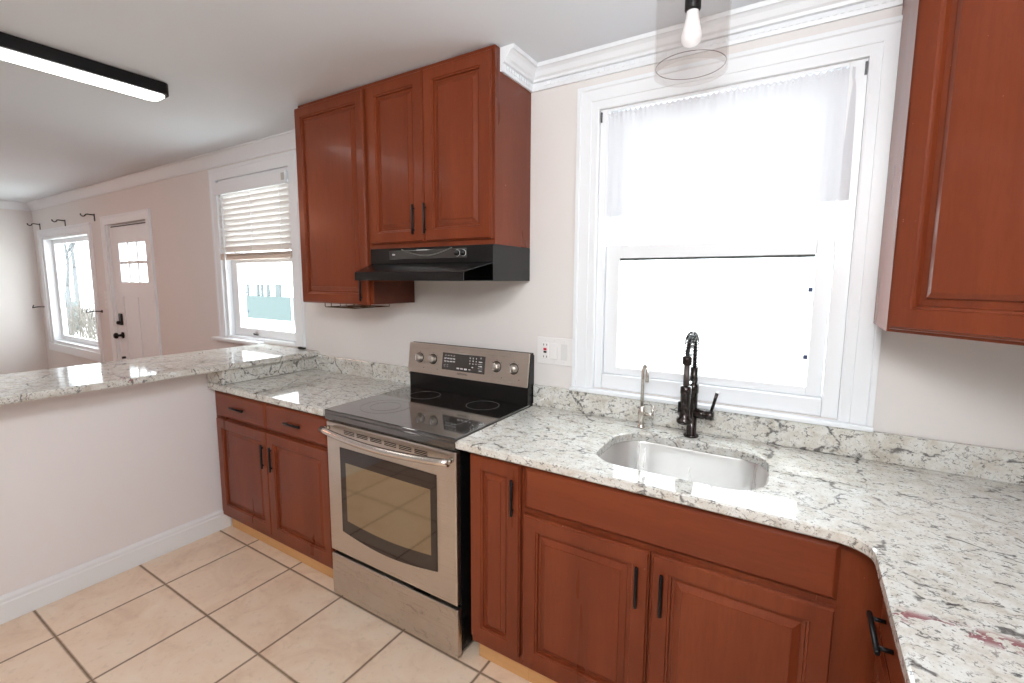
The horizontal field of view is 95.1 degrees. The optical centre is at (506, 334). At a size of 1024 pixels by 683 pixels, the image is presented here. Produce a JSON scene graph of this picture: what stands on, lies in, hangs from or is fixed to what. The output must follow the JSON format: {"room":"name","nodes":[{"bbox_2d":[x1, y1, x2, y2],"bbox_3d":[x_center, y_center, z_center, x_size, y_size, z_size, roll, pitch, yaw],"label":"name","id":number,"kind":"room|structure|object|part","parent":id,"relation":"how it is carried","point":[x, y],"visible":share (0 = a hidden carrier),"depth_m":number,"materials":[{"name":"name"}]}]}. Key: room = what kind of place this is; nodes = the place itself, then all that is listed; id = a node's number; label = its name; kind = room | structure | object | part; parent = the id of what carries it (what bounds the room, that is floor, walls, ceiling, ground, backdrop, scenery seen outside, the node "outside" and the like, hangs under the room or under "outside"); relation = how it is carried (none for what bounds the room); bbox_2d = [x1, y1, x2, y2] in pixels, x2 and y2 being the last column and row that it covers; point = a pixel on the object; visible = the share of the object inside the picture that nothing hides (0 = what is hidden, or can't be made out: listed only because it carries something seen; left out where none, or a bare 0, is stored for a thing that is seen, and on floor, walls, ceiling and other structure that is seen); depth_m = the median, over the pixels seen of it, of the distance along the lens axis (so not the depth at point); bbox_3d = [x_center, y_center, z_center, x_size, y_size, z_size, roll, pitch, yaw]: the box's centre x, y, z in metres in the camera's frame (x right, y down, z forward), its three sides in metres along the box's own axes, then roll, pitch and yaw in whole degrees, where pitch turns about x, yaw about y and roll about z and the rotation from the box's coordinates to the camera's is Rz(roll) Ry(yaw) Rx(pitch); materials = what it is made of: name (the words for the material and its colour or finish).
{"room":"kitchen","nodes":[
{"label":"kitchen","id":0,"kind":"room"},
{"bbox_2d":[0,208,48,374],"bbox_3d":[-7.115,-0.250,4.453,0.150,2.440,3.900,4,8,32],"label":"wall","id":1,"kind":"structure","parent":0,"point":[23,348],"depth_m":5.88,"materials":[{"name":"paint"}]},
{"bbox_2d":[0,373,231,595],"bbox_3d":[-2.333,0.780,1.966,0.130,1.008,3.199,4,8,32],"label":"wall","id":2,"kind":"structure","parent":0,"point":[85,477],"depth_m":2.33,"materials":[{"name":"paint"}]},
{"bbox_2d":[0,509,231,624],"bbox_3d":[-2.413,1.248,1.760,0.012,0.123,2.675,4,8,32],"label":"baseboard","id":3,"kind":"structure","parent":2,"relation":"attached to","point":[22,601],"depth_m":2.36,"materials":[{"name":"white paint"}]},
{"bbox_2d":[0,344,319,404],"bbox_3d":[-2.386,0.265,1.880,0.644,0.033,3.298,4,8,32],"label":"bar","id":4,"kind":"object","parent":2,"relation":"on","point":[18,387],"visible":1,"depth_m":2.41,"materials":[{"name":"stone"}]},
{"bbox_2d":[0,524,530,682],"bbox_3d":[-3.189,1.313,2.154,9.430,0.100,4.200,4,8,32],"label":"floor","id":5,"kind":"structure","parent":0,"point":[226,605],"depth_m":2.02,"materials":[{"name":"beige tile"}]},
{"bbox_2d":[215,390,335,578],"bbox_3d":[-1.124,0.754,2.737,1.051,0.885,0.607,4,8,32],"label":"base cabinet","id":6,"kind":"object","parent":5,"relation":"on","point":[273,459],"visible":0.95,"depth_m":2.46,"materials":[{"name":"brown wood"}]},
{"bbox_3d":[-1.492,0.417,2.581,0.134,0.012,0.018,4,8,32],"label":"handle","id":7,"kind":"part","parent":6,"relation":"part of","materials":[{"name":"black metal"}]},
{"bbox_3d":[-1.473,0.413,2.591,0.499,0.141,0.019,4,8,32],"label":"drawer","id":8,"kind":"part","parent":6,"relation":"part of","materials":[{"name":"brown wood"}]},
{"bbox_3d":[-1.475,0.783,2.634,0.499,0.573,0.021,4,8,32],"label":"door","id":9,"kind":"part","parent":6,"relation":"part of","materials":[{"name":"brown wood"}]},
{"bbox_3d":[-1.301,0.651,2.488,0.012,0.134,0.018,4,8,32],"label":"handle","id":10,"kind":"part","parent":6,"relation":"part of","materials":[{"name":"black metal"}]},
{"bbox_3d":[-1.236,0.656,2.447,0.012,0.134,0.018,4,8,32],"label":"handle","id":11,"kind":"part","parent":6,"relation":"part of","materials":[{"name":"black metal"}]},
{"bbox_3d":[-1.064,0.450,2.314,0.134,0.012,0.018,4,8,32],"label":"handle","id":12,"kind":"part","parent":6,"relation":"part of","materials":[{"name":"black metal"}]},
{"bbox_3d":[-1.045,0.446,2.325,0.499,0.141,0.019,4,8,32],"label":"drawer","id":13,"kind":"part","parent":6,"relation":"part of","materials":[{"name":"brown wood"}]},
{"bbox_3d":[-1.047,0.816,2.368,0.499,0.573,0.021,4,8,32],"label":"door","id":14,"kind":"part","parent":6,"relation":"part of","materials":[{"name":"brown wood"}]},
{"bbox_2d":[207,355,409,415],"bbox_3d":[-1.132,0.249,2.680,1.071,0.130,0.615,4,8,32],"label":"countertop","id":15,"kind":"structure","parent":6,"relation":"on","point":[314,384],"depth_m":2.68,"materials":[{"name":"white stone"}]},
{"bbox_2d":[318,341,533,657],"bbox_3d":[-0.371,0.675,2.209,0.761,1.170,0.674,4,8,32],"label":"electric range","id":16,"kind":"object","parent":5,"relation":"on","point":[400,483],"visible":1,"depth_m":2.01,"materials":[{"name":"silver metal"}]},
{"bbox_3d":[-0.530,0.460,1.929,0.748,0.041,0.076,4,8,32],"label":"handle","id":17,"kind":"part","parent":16,"relation":"part of","materials":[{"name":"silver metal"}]},
{"bbox_3d":[-0.513,0.739,1.989,0.501,0.292,0.001,4,8,32],"label":"view glass","id":18,"kind":"part","parent":16,"relation":"part of","materials":[{"name":"beige"}]},
{"bbox_3d":[-0.504,0.730,2.004,0.756,0.625,0.030,4,8,32],"label":"oven door","id":19,"kind":"part","parent":16,"relation":"part of","materials":[{"name":"silver metal"}]},
{"bbox_3d":[-0.505,1.159,2.055,0.756,0.203,0.029,4,8,32],"label":"warming drawer","id":20,"kind":"part","parent":16,"relation":"part of","materials":[{"name":"silver metal"}]},
{"bbox_3d":[-0.477,0.127,2.537,0.047,0.047,0.027,4,8,32],"label":"knob","id":21,"kind":"part","parent":16,"relation":"part of","materials":[{"name":"silver metal"}]},
{"bbox_2d":[325,386,532,450],"bbox_3d":[-0.354,0.360,2.198,0.761,0.049,0.600,4,8,32],"label":"cooktop","id":22,"kind":"object","parent":16,"relation":"in","point":[430,417],"depth_m":2.08,"materials":[{"name":"grey glass"}]},
{"bbox_3d":[-0.397,0.133,2.487,0.047,0.047,0.027,4,8,32],"label":"knob","id":23,"kind":"part","parent":16,"relation":"part of","materials":[{"name":"silver metal"}]},
{"bbox_3d":[-0.217,0.146,2.391,0.760,0.161,0.027,4,8,32],"label":"control panel","id":24,"kind":"part","parent":16,"relation":"part of","materials":[{"name":"silver metal"}]},
{"bbox_3d":[-0.055,0.159,2.274,0.047,0.047,0.027,4,8,32],"label":"knob","id":25,"kind":"part","parent":16,"relation":"part of","materials":[{"name":"silver metal"}]},
{"bbox_3d":[0.028,0.165,2.222,0.047,0.047,0.027,4,8,32],"label":"knob","id":26,"kind":"part","parent":16,"relation":"part of","materials":[{"name":"silver metal"}]},
{"bbox_2d":[470,453,528,680],"bbox_3d":[0.105,0.848,1.972,0.229,0.885,0.607,4,8,32],"label":"base cabinet","id":27,"kind":"object","parent":5,"relation":"on","point":[497,486],"visible":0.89,"depth_m":1.72,"materials":[{"name":"brown wood"}]},
{"bbox_3d":[0.017,0.576,1.646,0.012,0.134,0.018,4,8,32],"label":"handle","id":28,"kind":"part","parent":27,"relation":"part of","materials":[{"name":"black metal"}]},
{"bbox_2d":[522,466,882,682],"bbox_3d":[0.632,0.889,1.644,1.014,0.885,0.607,4,8,32],"label":"base cabinet","id":29,"kind":"object","parent":5,"relation":"on","point":[620,586],"visible":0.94,"depth_m":1.37,"materials":[{"name":"brown wood"}]},
{"bbox_3d":[0.247,0.921,1.562,0.440,0.562,0.021,4,8,32],"label":"door","id":30,"kind":"part","parent":29,"relation":"part of","materials":[{"name":"brown wood"}]},
{"bbox_3d":[0.394,0.773,1.430,0.012,0.134,0.018,4,8,32],"label":"handle","id":31,"kind":"part","parent":29,"relation":"part of","materials":[{"name":"black metal"}]},
{"bbox_3d":[0.457,0.777,1.391,0.012,0.134,0.018,4,8,32],"label":"handle","id":32,"kind":"part","parent":29,"relation":"part of","materials":[{"name":"black metal"}]},
{"bbox_3d":[0.445,0.561,1.397,0.895,0.150,0.019,4,8,32],"label":"false drawer","id":33,"kind":"part","parent":29,"relation":"part of","materials":[{"name":"brown wood"}]},
{"bbox_2d":[456,384,1023,682],"bbox_3d":[0.468,0.447,1.037,1.860,0.130,1.718,4,8,32],"label":"countertop","id":34,"kind":"structure","parent":29,"relation":"on","point":[940,523],"depth_m":1.31,"materials":[{"name":"white stone"}]},
{"bbox_2d":[637,364,653,428],"bbox_3d":[0.554,0.248,1.871,0.040,0.264,0.064,-6,9,-43],"label":"tap","id":35,"kind":"object","parent":34,"relation":"on","point":[644,375],"visible":1,"depth_m":1.88,"materials":[{"name":"silver metal"}]},
{"bbox_3d":[0.550,0.207,1.864,0.014,0.180,0.047,-1,7,-11],"label":"spout","id":36,"kind":"part","parent":35,"relation":"part of","materials":[{"name":"silver metal"}]},
{"bbox_2d":[599,441,767,489],"bbox_3d":[0.588,0.537,1.603,0.582,0.179,0.424,4,8,32],"label":"sink","id":37,"kind":"object","parent":34,"relation":"in","point":[720,471],"visible":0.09,"depth_m":1.75,"materials":[{"name":"metal"}]},
{"bbox_2d":[676,331,718,437],"bbox_3d":[0.698,0.195,1.699,0.120,0.411,0.195,4,8,32],"label":"kitchen faucet","id":38,"kind":"object","parent":34,"relation":"on","point":[688,411],"visible":1,"depth_m":1.72,"materials":[{"name":"black metal"}]},
{"bbox_3d":[0.766,0.252,1.729,0.012,0.080,0.030,-6,9,-44],"label":"lever","id":39,"kind":"part","parent":38,"relation":"part of","materials":[{"name":"brown metal"}]},
{"bbox_3d":[0.630,0.950,1.323,0.452,0.562,0.021,4,8,32],"label":"door","id":40,"kind":"part","parent":29,"relation":"part of","materials":[{"name":"brown wood"}]},
{"bbox_2d":[866,598,904,682],"bbox_3d":[0.833,0.969,0.540,0.638,0.784,1.127,4,8,32],"label":"base cabinet","id":41,"kind":"object","parent":5,"relation":"on","point":[887,666],"visible":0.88,"depth_m":0.97,"materials":[{"name":"brown wood"}]},
{"bbox_3d":[0.764,0.614,0.960,0.032,0.012,0.135,4,8,32],"label":"handle","id":42,"kind":"part","parent":41,"relation":"part of","materials":[{"name":"black metal"}]},
{"bbox_3d":[0.728,0.995,0.902,0.021,0.573,0.450,4,8,32],"label":"door","id":43,"kind":"part","parent":41,"relation":"part of","materials":[{"name":"brown wood"}]},
{"bbox_3d":[0.730,0.625,0.858,0.019,0.141,0.450,4,8,32],"label":"drawer","id":44,"kind":"part","parent":41,"relation":"part of","materials":[{"name":"brown wood"}]},
{"bbox_2d":[0,0,764,202],"bbox_3d":[-3.181,-1.210,1.857,9.430,0.100,4.200,4,8,32],"label":"ceiling","id":45,"kind":"structure","parent":0,"point":[235,72],"depth_m":1.95,"materials":[{"name":"paint"}]},
{"bbox_2d":[0,32,168,100],"bbox_3d":[-1.999,-1.115,1.775,0.150,0.060,1.220,4,8,32],"label":"ceiling light","id":46,"kind":"object","parent":45,"relation":"attached to","point":[13,49],"visible":1,"depth_m":1.98,"materials":[{"name":"black metal"}]},
{"bbox_2d":[655,0,726,79],"bbox_3d":[0.542,-0.929,1.367,0.204,0.317,0.204,4,8,32],"label":"ceiling light","id":47,"kind":"object","parent":45,"relation":"attached to","point":[691,36],"visible":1,"depth_m":1.35,"materials":[{"name":"white glass"}]},
{"bbox_3d":[0.542,-0.894,1.371,0.057,0.094,0.057,4,8,32],"label":"bulb","id":48,"kind":"part","parent":47,"relation":"part of","materials":[{"name":"white glass"}]},
{"bbox_2d":[31,4,1023,637],"bbox_3d":[-2.109,-0.146,3.709,9.430,2.440,0.150,4,8,32],"label":"wall","id":49,"kind":"structure","parent":0,"point":[931,387],"depth_m":2.20,"materials":[{"name":"paint"}]},
{"bbox_2d":[36,222,104,362],"bbox_3d":[-5.084,-0.499,5.532,1.740,1.496,0.167,4,8,32],"label":"window","id":50,"kind":"structure","parent":49,"relation":"in","point":[51,251],"depth_m":5.82,"materials":[{"name":"white paint"}]},
{"bbox_3d":[-5.061,-0.509,5.559,1.466,1.246,0.035,4,8,32],"label":"fixed sash","id":51,"kind":"part","parent":50,"relation":"part of","materials":[{"name":"white plastic"}]},
{"bbox_2d":[100,209,161,360],"bbox_3d":[-3.648,-0.103,4.621,1.107,2.130,0.160,4,8,32],"label":"door","id":52,"kind":"structure","parent":49,"relation":"in","point":[136,333],"depth_m":4.62,"materials":[{"name":"white paint"}]},
{"bbox_3d":[-3.967,0.013,4.788,0.066,0.066,0.080,4,8,32],"label":"knob","id":53,"kind":"part","parent":52,"relation":"part of","materials":[{"name":"black metal"}]},
{"bbox_2d":[0,129,295,210],"bbox_3d":[-4.504,-1.223,2.750,5.944,0.089,3.800,4,8,32],"label":"trim","id":54,"kind":"structure","parent":49,"relation":"attached to","point":[284,141],"depth_m":3.81,"materials":[{"name":"white paint"}]},
{"bbox_2d":[208,150,305,346],"bbox_3d":[-1.820,-0.577,3.426,1.141,1.308,0.175,4,8,32],"label":"window","id":55,"kind":"structure","parent":49,"relation":"in","point":[232,279],"depth_m":3.47,"materials":[{"name":"white paint"}]},
{"bbox_2d":[213,170,291,271],"bbox_3d":[-1.816,-0.779,3.356,0.908,0.662,0.070,4,8,32],"label":"window blind","id":56,"kind":"object","parent":55,"relation":"attached to","point":[255,214],"visible":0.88,"depth_m":3.33,"materials":[{"name":"white paint"}]},
{"bbox_3d":[-1.812,-0.568,3.389,0.889,0.046,0.048,4,8,32],"label":"rail","id":57,"kind":"part","parent":56,"relation":"part of","materials":[{"name":"beige plastic"}]},
{"bbox_3d":[-1.784,-0.275,3.471,0.841,0.606,0.030,4,8,32],"label":"sash","id":58,"kind":"part","parent":55,"relation":"part of","materials":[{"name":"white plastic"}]},
{"bbox_2d":[294,84,414,304],"bbox_3d":[-0.831,-0.700,2.549,0.554,1.054,0.331,4,8,32],"label":"upper cabinet","id":59,"kind":"object","parent":49,"relation":"attached to","point":[331,132],"visible":0.73,"depth_m":2.41,"materials":[{"name":"brown wood"}]},
{"bbox_3d":[-0.914,-0.678,2.439,0.533,1.034,0.021,4,8,32],"label":"door","id":60,"kind":"part","parent":59,"relation":"part of","materials":[{"name":"brown wood"}]},
{"bbox_2d":[325,303,389,308],"bbox_3d":[-0.834,-0.166,2.616,0.244,0.027,0.254,4,8,32],"label":"under-cabinet light","id":61,"kind":"object","parent":59,"relation":"attached to","point":[353,306],"visible":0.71,"depth_m":2.60,"materials":[{"name":"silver metal"}]},
{"bbox_3d":[-0.736,-0.234,2.357,0.012,0.134,0.018,4,8,32],"label":"handle","id":62,"kind":"part","parent":59,"relation":"part of","materials":[{"name":"black metal"}]},
{"bbox_3d":[-0.600,-0.221,2.482,0.030,0.114,0.290,4,8,32],"label":"panel","id":63,"kind":"part","parent":59,"relation":"part of","materials":[{"name":"brown wood"}]},
{"bbox_2d":[317,355,409,383],"bbox_3d":[-0.881,0.210,2.870,0.850,0.096,0.021,4,8,32],"label":"backsplash","id":64,"kind":"structure","parent":49,"relation":"attached to","point":[382,371],"depth_m":2.84,"materials":[{"name":"stone"}]},
{"bbox_2d":[367,44,530,248],"bbox_3d":[-0.287,-0.796,2.195,0.728,0.777,0.331,4,8,32],"label":"upper cabinet","id":65,"kind":"object","parent":49,"relation":"attached to","point":[449,140],"visible":0.99,"depth_m":2.03,"materials":[{"name":"brown wood"}]},
{"bbox_3d":[-0.515,-0.796,2.173,0.347,0.734,0.021,4,8,32],"label":"door","id":66,"kind":"part","parent":65,"relation":"part of","materials":[{"name":"brown wood"}]},
{"bbox_3d":[-0.427,-0.523,2.129,0.012,0.134,0.018,4,8,32],"label":"handle","id":67,"kind":"part","parent":65,"relation":"part of","materials":[{"name":"black metal"}]},
{"bbox_3d":[-0.368,-0.518,2.092,0.012,0.134,0.018,4,8,32],"label":"handle","id":68,"kind":"part","parent":65,"relation":"part of","materials":[{"name":"black metal"}]},
{"bbox_2d":[355,244,529,280],"bbox_3d":[-0.320,-0.328,2.199,0.729,0.152,0.450,4,8,32],"label":"range hood","id":69,"kind":"object","parent":65,"relation":"attached to","point":[483,262],"visible":1,"depth_m":2.06,"materials":[{"name":"black metal"}]},
{"bbox_3d":[-0.217,-0.351,2.020,0.029,0.029,0.012,4,8,32],"label":"knob","id":70,"kind":"part","parent":69,"relation":"part of","materials":[{"name":"black plastic"}]},
{"bbox_3d":[-0.189,-0.349,2.002,0.029,0.029,0.012,4,8,32],"label":"knob","id":71,"kind":"part","parent":69,"relation":"part of","materials":[{"name":"black ceramic"}]},
{"bbox_3d":[-0.212,-0.773,1.985,0.359,0.734,0.021,4,8,32],"label":"door","id":72,"kind":"part","parent":65,"relation":"part of","materials":[{"name":"brown wood"}]},
{"bbox_2d":[537,337,572,366],"bbox_3d":[0.220,0.079,2.166,0.181,0.126,0.014,4,8,32],"label":"switch plate","id":73,"kind":"object","parent":49,"relation":"attached to","point":[554,351],"visible":0.98,"depth_m":2.16,"materials":[{"name":"white plastic"}]},
{"bbox_2d":[542,342,548,358],"bbox_3d":[0.180,0.076,2.189,0.034,0.074,0.004,4,8,32],"label":"outlet","id":74,"kind":"object","parent":73,"relation":"attached to","point":[545,345],"depth_m":2.19,"materials":[{"name":"white plastic"}]},
{"bbox_2d":[500,0,902,92],"bbox_3d":[0.589,-1.076,1.652,1.291,0.091,0.262,4,8,32],"label":"trim","id":75,"kind":"structure","parent":49,"relation":"attached to","point":[767,18],"depth_m":1.74,"materials":[{"name":"white paint"}]},
{"bbox_2d":[569,15,902,431],"bbox_3d":[0.780,-0.360,1.808,1.092,1.292,0.136,4,8,32],"label":"window","id":76,"kind":"structure","parent":49,"relation":"in","point":[878,41],"depth_m":1.65,"materials":[{"name":"white paint"}]},
{"bbox_3d":[0.779,-0.081,1.847,0.806,0.554,0.030,4,8,32],"label":"sash","id":77,"kind":"part","parent":76,"relation":"part of","materials":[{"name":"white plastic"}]},
{"bbox_3d":[0.798,-0.604,1.815,0.801,0.588,0.030,4,8,32],"label":"sash","id":78,"kind":"part","parent":76,"relation":"part of","materials":[{"name":"glass"}]},
{"bbox_2d":[601,61,867,122],"bbox_3d":[0.772,-0.874,1.724,0.886,0.040,0.022,4,8,32],"label":"curtain rod","id":79,"kind":"object","parent":76,"relation":"attached to","point":[866,62],"visible":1,"depth_m":1.65,"materials":[{"name":"white paint"}]},
{"bbox_3d":[0.774,-0.877,1.726,0.874,0.008,0.008,4,8,32],"label":"rod","id":80,"kind":"part","parent":79,"relation":"part of","materials":[{"name":"white paint"}]},
{"bbox_2d":[606,66,855,216],"bbox_3d":[0.770,-0.681,1.745,0.879,0.424,0.015,4,8,32],"label":"valance","id":81,"kind":"object","parent":79,"relation":"hanging from","point":[783,142],"visible":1,"depth_m":1.70,"materials":[{"name":"white fabric"}]},
{"bbox_2d":[533,384,1023,484],"bbox_3d":[0.908,0.347,1.756,1.834,0.097,0.021,4,8,32],"label":"backsplash","id":82,"kind":"structure","parent":49,"relation":"attached to","point":[977,461],"depth_m":1.62,"materials":[{"name":"stone"}]},
{"bbox_2d":[873,0,1023,345],"bbox_3d":[1.299,-0.515,1.061,0.606,1.060,0.607,4,8,32],"label":"upper cabinet","id":83,"kind":"object","parent":49,"relation":"attached to","point":[951,260],"visible":1,"depth_m":1.10,"materials":[{"name":"brown wood"}]},
{"label":"outside","id":84,"kind":"structure","parent":0,"visible":0},
{"bbox_2d":[72,292,812,384],"bbox_3d":[15.015,-3.326,46.094,100.000,0.150,89.700,4,8,32],"label":"ground","id":85,"kind":"structure","parent":84,"point":[751,338],"depth_m":17.60,"materials":[{"name":"white"}]},
{"bbox_2d":[63,242,77,335],"bbox_3d":[-12.878,-1.782,14.057,1.310,4.099,0.804,2,7,17],"label":"bare tree","id":86,"kind":"object","parent":85,"relation":"on","point":[67,282],"visible":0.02,"depth_m":14.20,"materials":[{"name":"grey plant"}]},
{"bbox_2d":[64,292,78,329],"bbox_3d":[-15.805,-0.761,16.536,1.991,1.766,1.629,4,8,32],"label":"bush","id":87,"kind":"object","parent":85,"relation":"on","point":[73,302],"visible":0.02,"depth_m":16.70,"materials":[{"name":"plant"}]},
{"bbox_2d":[70,244,80,304],"bbox_3d":[-18.805,-3.756,20.723,1.401,6.421,3.290,0,7,-3],"label":"bare tree","id":88,"kind":"object","parent":85,"relation":"on","point":[74,269],"visible":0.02,"depth_m":20.70,"materials":[{"name":"grey plant"}]},
{"bbox_2d":[65,295,97,339],"bbox_3d":[-11.630,-0.338,13.149,5.011,1.452,1.317,4,8,32],"label":"twigs","id":89,"kind":"object","parent":85,"relation":"on","point":[90,323],"visible":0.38,"depth_m":12.92,"materials":[{"name":"grey plant"}]},
{"bbox_2d":[246,284,294,331],"bbox_3d":[-5.853,-0.368,11.980,2.570,1.819,0.130,4,8,32],"label":"fence","id":90,"kind":"object","parent":85,"relation":"on","point":[279,308],"visible":0.77,"depth_m":11.99,"materials":[{"name":"teal paint"}]},
{"bbox_3d":[-6.750,-0.281,12.580,0.090,1.499,0.090,4,8,32],"label":"post","id":91,"kind":"part","parent":90,"relation":"part of","materials":[{"name":"white plastic"}]},
{"bbox_3d":[-5.818,-0.209,12.000,0.090,1.499,0.090,4,8,32],"label":"post","id":92,"kind":"part","parent":90,"relation":"part of","materials":[{"name":"white plastic"}]},
{"bbox_3d":[-5.252,-0.169,11.587,0.070,1.519,0.070,4,8,32],"label":"post","id":93,"kind":"part","parent":90,"relation":"part of","materials":[{"name":"white plastic"}]}
]}

